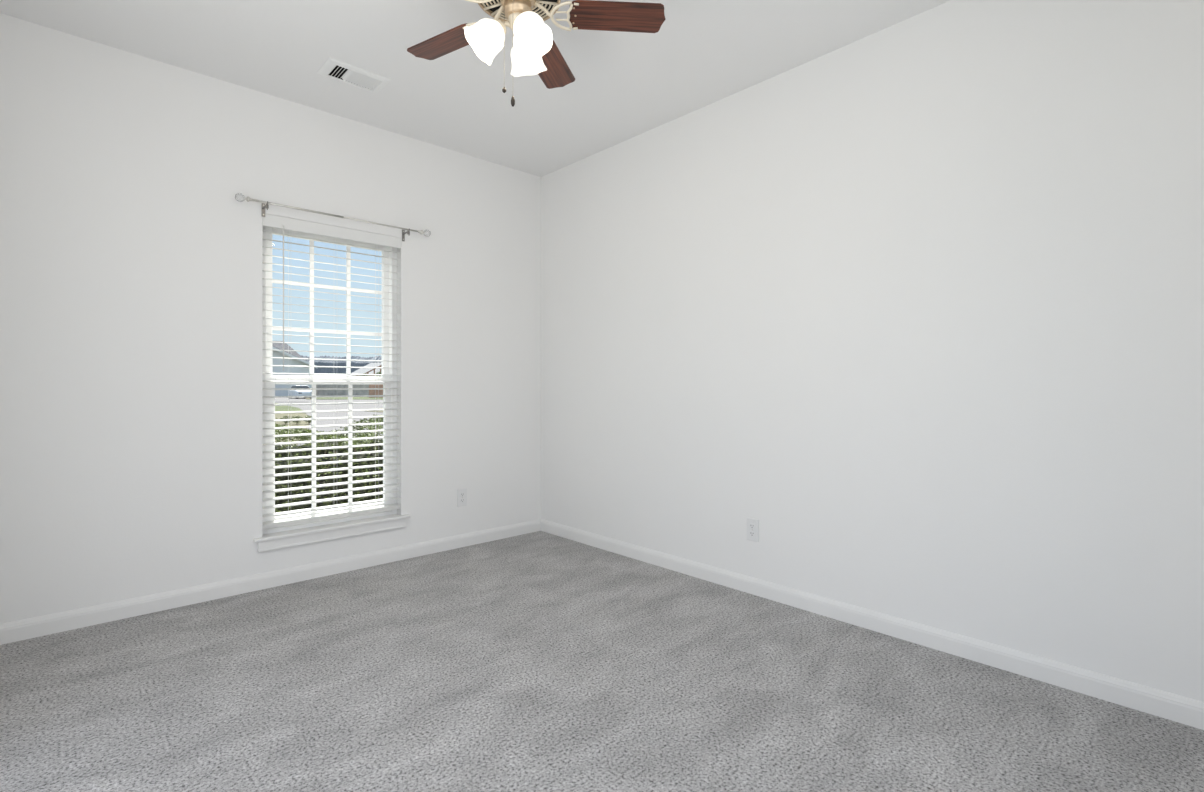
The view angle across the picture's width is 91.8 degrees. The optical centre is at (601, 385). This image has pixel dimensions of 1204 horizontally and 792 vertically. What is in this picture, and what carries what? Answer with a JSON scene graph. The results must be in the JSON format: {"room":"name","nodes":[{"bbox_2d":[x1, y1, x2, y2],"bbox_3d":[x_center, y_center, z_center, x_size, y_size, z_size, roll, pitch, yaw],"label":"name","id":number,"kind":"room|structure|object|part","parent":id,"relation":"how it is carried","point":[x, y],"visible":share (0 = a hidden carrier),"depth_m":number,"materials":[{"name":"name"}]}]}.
{"room":"empty bedroom","nodes":[
{"label":"empty bedroom","id":0,"kind":"room"},
{"bbox_2d":[0,13,540,623],"bbox_3d":[-1.662,-0.248,3.531,3.420,2.740,0.160,0,0,-43],"label":"wall","id":1,"kind":"structure","parent":0,"point":[131,263],"depth_m":2.98,"materials":[{"name":"paint"}]},
{"bbox_2d":[0,519,540,644],"bbox_3d":[-1.602,1.079,3.467,3.100,0.086,0.015,0,0,-43],"label":"baseboard","id":2,"kind":"structure","parent":1,"relation":"attached to","point":[19,630],"depth_m":3.12,"materials":[{"name":"paint"}]},
{"bbox_2d":[253,226,409,551],"bbox_3d":[-1.624,-0.020,3.536,0.886,1.868,0.184,0,0,-43],"label":"window","id":3,"kind":"structure","parent":1,"relation":"in","point":[274,538],"depth_m":3.51,"materials":[{"name":"plastic"}]},
{"bbox_3d":[-1.669,-0.469,3.586,0.729,0.902,0.032,0,0,-43],"label":"sash","id":4,"kind":"part","parent":3,"relation":"part of","materials":[{"name":"plastic"}]},
{"bbox_3d":[-1.644,0.382,3.559,0.728,0.864,0.032,0,0,-43],"label":"sash","id":5,"kind":"part","parent":3,"relation":"part of","materials":[{"name":"plastic"}]},
{"bbox_3d":[-1.595,0.845,3.505,0.886,0.018,0.099,0,0,-43],"label":"sill","id":6,"kind":"part","parent":3,"relation":"part of","materials":[{"name":"paint"}]},
{"bbox_2d":[263,214,400,528],"bbox_3d":[-1.602,-0.076,3.512,0.791,1.755,0.070,0,0,-43],"label":"window blind","id":7,"kind":"object","parent":3,"relation":"attached to","point":[273,221],"visible":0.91,"depth_m":3.48,"materials":[{"name":"plastic"}]},
{"bbox_3d":[-1.606,0.786,3.517,0.787,0.019,0.050,0,0,-43],"label":"rail","id":8,"kind":"part","parent":7,"relation":"part of","materials":[{"name":"white plastic"}]},
{"bbox_3d":[-1.422,-0.062,3.689,0.002,1.684,0.054,0,0,-43],"label":"ladder cord","id":9,"kind":"part","parent":7,"relation":"part of","materials":[{"name":"white fabric"}]},
{"bbox_2d":[235,193,430,241],"bbox_3d":[-1.544,-0.974,3.461,1.101,0.084,0.103,0,0,-43],"label":"curtain rod","id":10,"kind":"object","parent":1,"relation":"attached to","point":[239,197],"visible":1,"depth_m":3.32,"materials":[{"name":"silver metal"}]},
{"bbox_3d":[-1.525,-0.992,3.440,0.966,0.012,0.012,0,0,-43],"label":"rod","id":11,"kind":"part","parent":10,"relation":"part of","materials":[{"name":"silver metal"}]},
{"bbox_2d":[457,488,466,506],"bbox_3d":[-0.972,0.779,4.059,0.075,0.120,0.010,0,0,-43],"label":"wall outlet","id":12,"kind":"object","parent":1,"relation":"attached to","point":[461,493],"visible":1,"depth_m":4.05,"materials":[{"name":"plastic"}]},
{"bbox_2d":[0,0,949,176],"bbox_3d":[-0.243,-1.693,2.010,3.420,0.150,4.320,0,0,-43],"label":"ceiling","id":13,"kind":"structure","parent":0,"point":[626,85],"depth_m":2.86,"materials":[{"name":"white paint"}]},
{"bbox_2d":[317,57,390,93],"bbox_3d":[-1.295,-1.659,3.053,0.312,0.127,0.200,0,0,-43],"label":"ceiling vent","id":14,"kind":"object","parent":13,"relation":"in","point":[335,69],"visible":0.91,"depth_m":3.06,"materials":[{"name":"metal"}]},
{"bbox_2d":[407,0,664,106],"bbox_3d":[-0.338,-1.309,2.130,1.024,0.618,1.049,0,0,-43],"label":"ceiling fan","id":15,"kind":"object","parent":13,"relation":"hanging from","point":[534,51],"visible":1,"depth_m":2.17,"materials":[{"name":"brown wood"}]},
{"bbox_3d":[-0.625,-1.375,2.343,0.360,0.006,0.138,0,9,32],"label":"blade","id":16,"kind":"part","parent":15,"relation":"part of","materials":[{"name":"brown wood"}]},
{"bbox_3d":[-0.412,-1.275,2.133,0.116,0.142,0.146,-44,6,-6],"label":"lamp shade","id":17,"kind":"part","parent":15,"relation":"part of","materials":[{"name":"white glass"}]},
{"bbox_3d":[-0.370,-1.312,2.143,0.065,0.051,0.058,0,0,-43],"label":"lamp arm","id":18,"kind":"part","parent":15,"relation":"part of","materials":[{"name":"beige metal"}]},
{"bbox_3d":[-0.293,-1.271,2.247,0.146,0.116,0.142,0,40,10],"label":"lamp shade","id":19,"kind":"part","parent":15,"relation":"part of","materials":[{"name":"white glass"}]},
{"bbox_3d":[-0.259,-1.270,2.079,0.048,0.082,0.048,0,-28,-36],"label":"bulb","id":20,"kind":"part","parent":15,"relation":"part of","materials":[{"name":"white glass"}]},
{"bbox_3d":[-0.258,-1.264,2.077,0.146,0.116,0.142,0,-28,-36],"label":"lamp shade","id":21,"kind":"part","parent":15,"relation":"part of","materials":[{"name":"white glass"}]},
{"bbox_3d":[-0.222,-1.375,2.508,0.138,0.006,0.360,-10,-2,14],"label":"blade","id":22,"kind":"part","parent":15,"relation":"part of","materials":[{"name":"brown wood"}]},
{"bbox_3d":[0.059,-1.375,2.177,0.360,0.006,0.138,0,-9,-4],"label":"blade","id":23,"kind":"part","parent":15,"relation":"part of","materials":[{"name":"brown wood"}]},
{"bbox_2d":[0,531,1203,791],"bbox_3d":[-0.243,1.182,2.010,3.420,0.120,4.320,0,0,-43],"label":"floor","id":24,"kind":"structure","parent":0,"point":[539,661],"depth_m":2.08,"materials":[{"name":"grey carpet"}]},
{"bbox_2d":[541,0,1203,701],"bbox_3d":[1.003,-0.248,3.063,0.160,2.740,4.160,0,0,-43],"label":"wall","id":25,"kind":"structure","parent":0,"point":[917,301],"depth_m":2.50,"materials":[{"name":"paint"}]},
{"bbox_2d":[747,518,758,541],"bbox_3d":[0.811,0.778,3.145,0.010,0.120,0.075,0,0,-43],"label":"wall outlet","id":26,"kind":"object","parent":25,"relation":"attached to","point":[752,524],"visible":1,"depth_m":3.14,"materials":[{"name":"plastic"}]},
{"bbox_2d":[541,519,1203,729],"bbox_3d":[0.885,1.079,3.062,0.015,0.086,4.000,0,0,-43],"label":"baseboard","id":27,"kind":"structure","parent":25,"relation":"attached to","point":[1170,706],"depth_m":2.48,"materials":[{"name":"paint"}]},
{"label":"outside","id":28,"kind":"structure","parent":0,"visible":0},
{"bbox_2d":[275,398,308,401],"bbox_3d":[-34.203,1.482,63.765,9.028,0.040,28.251,0,0,-43],"label":"driveway","id":29,"kind":"structure","parent":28,"point":[276,399],"depth_m":56.88,"materials":[{"name":"concrete"}]},
{"bbox_2d":[288,386,311,398],"bbox_3d":[-34.040,0.737,66.000,1.760,1.470,4.200,0,0,-41],"label":"car","id":30,"kind":"object","parent":29,"relation":"on","point":[290,392],"visible":0.59,"depth_m":64.78,"materials":[{"name":"paint"}]},
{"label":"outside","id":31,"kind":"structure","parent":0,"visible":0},
{"bbox_2d":[316,397,382,399],"bbox_3d":[-26.679,1.492,69.000,24.160,0.040,18.000,0,0,0],"label":"verge","id":32,"kind":"structure","parent":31,"point":[317,398],"depth_m":66.08,"materials":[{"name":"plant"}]},
{"bbox_2d":[272,341,317,395],"bbox_3d":[-48.544,-2.353,76.903,18.200,7.650,12.550,0,0,-35],"label":"house","id":33,"kind":"structure","parent":32,"relation":"on","point":[276,346],"depth_m":75.48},
{"bbox_3d":[-42.377,-3.808,73.639,11.800,3.160,0.150,0,0,-35],"label":"rake trim","id":34,"kind":"part","parent":33,"relation":"part of","materials":[{"name":"white"}]},
{"bbox_2d":[316,385,368,395],"bbox_3d":[-34.405,0.582,77.053,8.650,1.780,0.162,0,0,14],"label":"wooden fence","id":35,"kind":"object","parent":32,"relation":"on","point":[318,392],"visible":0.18,"depth_m":77.03,"materials":[{"name":"grey wood"}]},
{"bbox_2d":[369,385,382,397],"bbox_3d":[-23.074,0.632,68.051,10.496,1.680,0.161,0,0,23],"label":"wooden fence","id":36,"kind":"object","parent":32,"relation":"on","point":[371,392],"visible":0.09,"depth_m":69.54,"materials":[{"name":"brown wood"}]},
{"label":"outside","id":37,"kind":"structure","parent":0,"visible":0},
{"bbox_3d":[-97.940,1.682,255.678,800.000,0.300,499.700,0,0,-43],"label":"ground","id":38,"kind":"structure","parent":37,"visible":0},
{"bbox_2d":[314,375,351,375],"bbox_3d":[-55.967,-0.378,122.874,19.000,3.700,7.000,0,0,-17],"label":"building","id":39,"kind":"structure","parent":38,"relation":"on","point":[314,375],"depth_m":122.02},
{"bbox_2d":[301,355,381,373],"bbox_3d":[-82.143,-5.856,249.972,135.263,14.656,140.182,0,0,-43],"label":"tree line","id":40,"kind":"object","parent":38,"relation":"on","point":[321,370],"visible":0.08,"depth_m":240.48,"materials":[{"name":"green plant"}]},
{"bbox_2d":[351,363,381,375],"bbox_3d":[-33.616,-1.228,95.716,14.000,5.400,8.700,0,0,-15],"label":"house","id":41,"kind":"structure","parent":38,"relation":"on","point":[361,370],"depth_m":92.40,"materials":[{"name":"beige brick"}]},
{"bbox_3d":[-1.080,1.502,5.913,9.000,0.100,2.350,0,0,-43],"label":"garden bed","id":42,"kind":"object","parent":38,"relation":"on","visible":0},
{"bbox_2d":[275,415,382,516],"bbox_3d":[-1.883,0.857,5.396,4.554,1.230,1.125,0,0,-43],"label":"hedge","id":43,"kind":"object","parent":42,"relation":"on","point":[379,427],"visible":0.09,"depth_m":4.66,"materials":[{"name":"green plant"}]},
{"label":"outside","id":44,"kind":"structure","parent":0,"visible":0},
{"bbox_2d":[275,403,305,413],"bbox_3d":[-29.119,1.482,45.815,6.498,0.040,39.709,0,0,-36],"label":"lawn","id":45,"kind":"structure","parent":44,"point":[277,408],"depth_m":37.09,"materials":[{"name":"green plant"}]},
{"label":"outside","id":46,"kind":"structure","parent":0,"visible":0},
{"bbox_2d":[275,413,310,445],"bbox_3d":[-14.861,1.492,24.757,5.562,0.040,26.250,0,0,-34],"label":"lawn patch","id":47,"kind":"structure","parent":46,"point":[278,416],"depth_m":23.86,"materials":[{"name":"green plant"}]},
{"bbox_2d":[292,416,302,423],"bbox_3d":[-11.502,1.296,22.001,0.397,0.354,0.420,0,0,-13],"label":"shrub","id":48,"kind":"object","parent":47,"relation":"on","point":[296,417],"visible":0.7,"depth_m":21.98,"materials":[{"name":"green plant"}]},
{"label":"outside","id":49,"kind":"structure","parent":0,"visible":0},
{"bbox_2d":[275,400,382,445],"bbox_3d":[-14.296,1.512,43.965,29.706,0.040,64.407,0,0,-35],"label":"road","id":50,"kind":"structure","parent":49,"point":[338,406],"depth_m":32.25,"materials":[{"name":"grey asphalt"}]}
]}

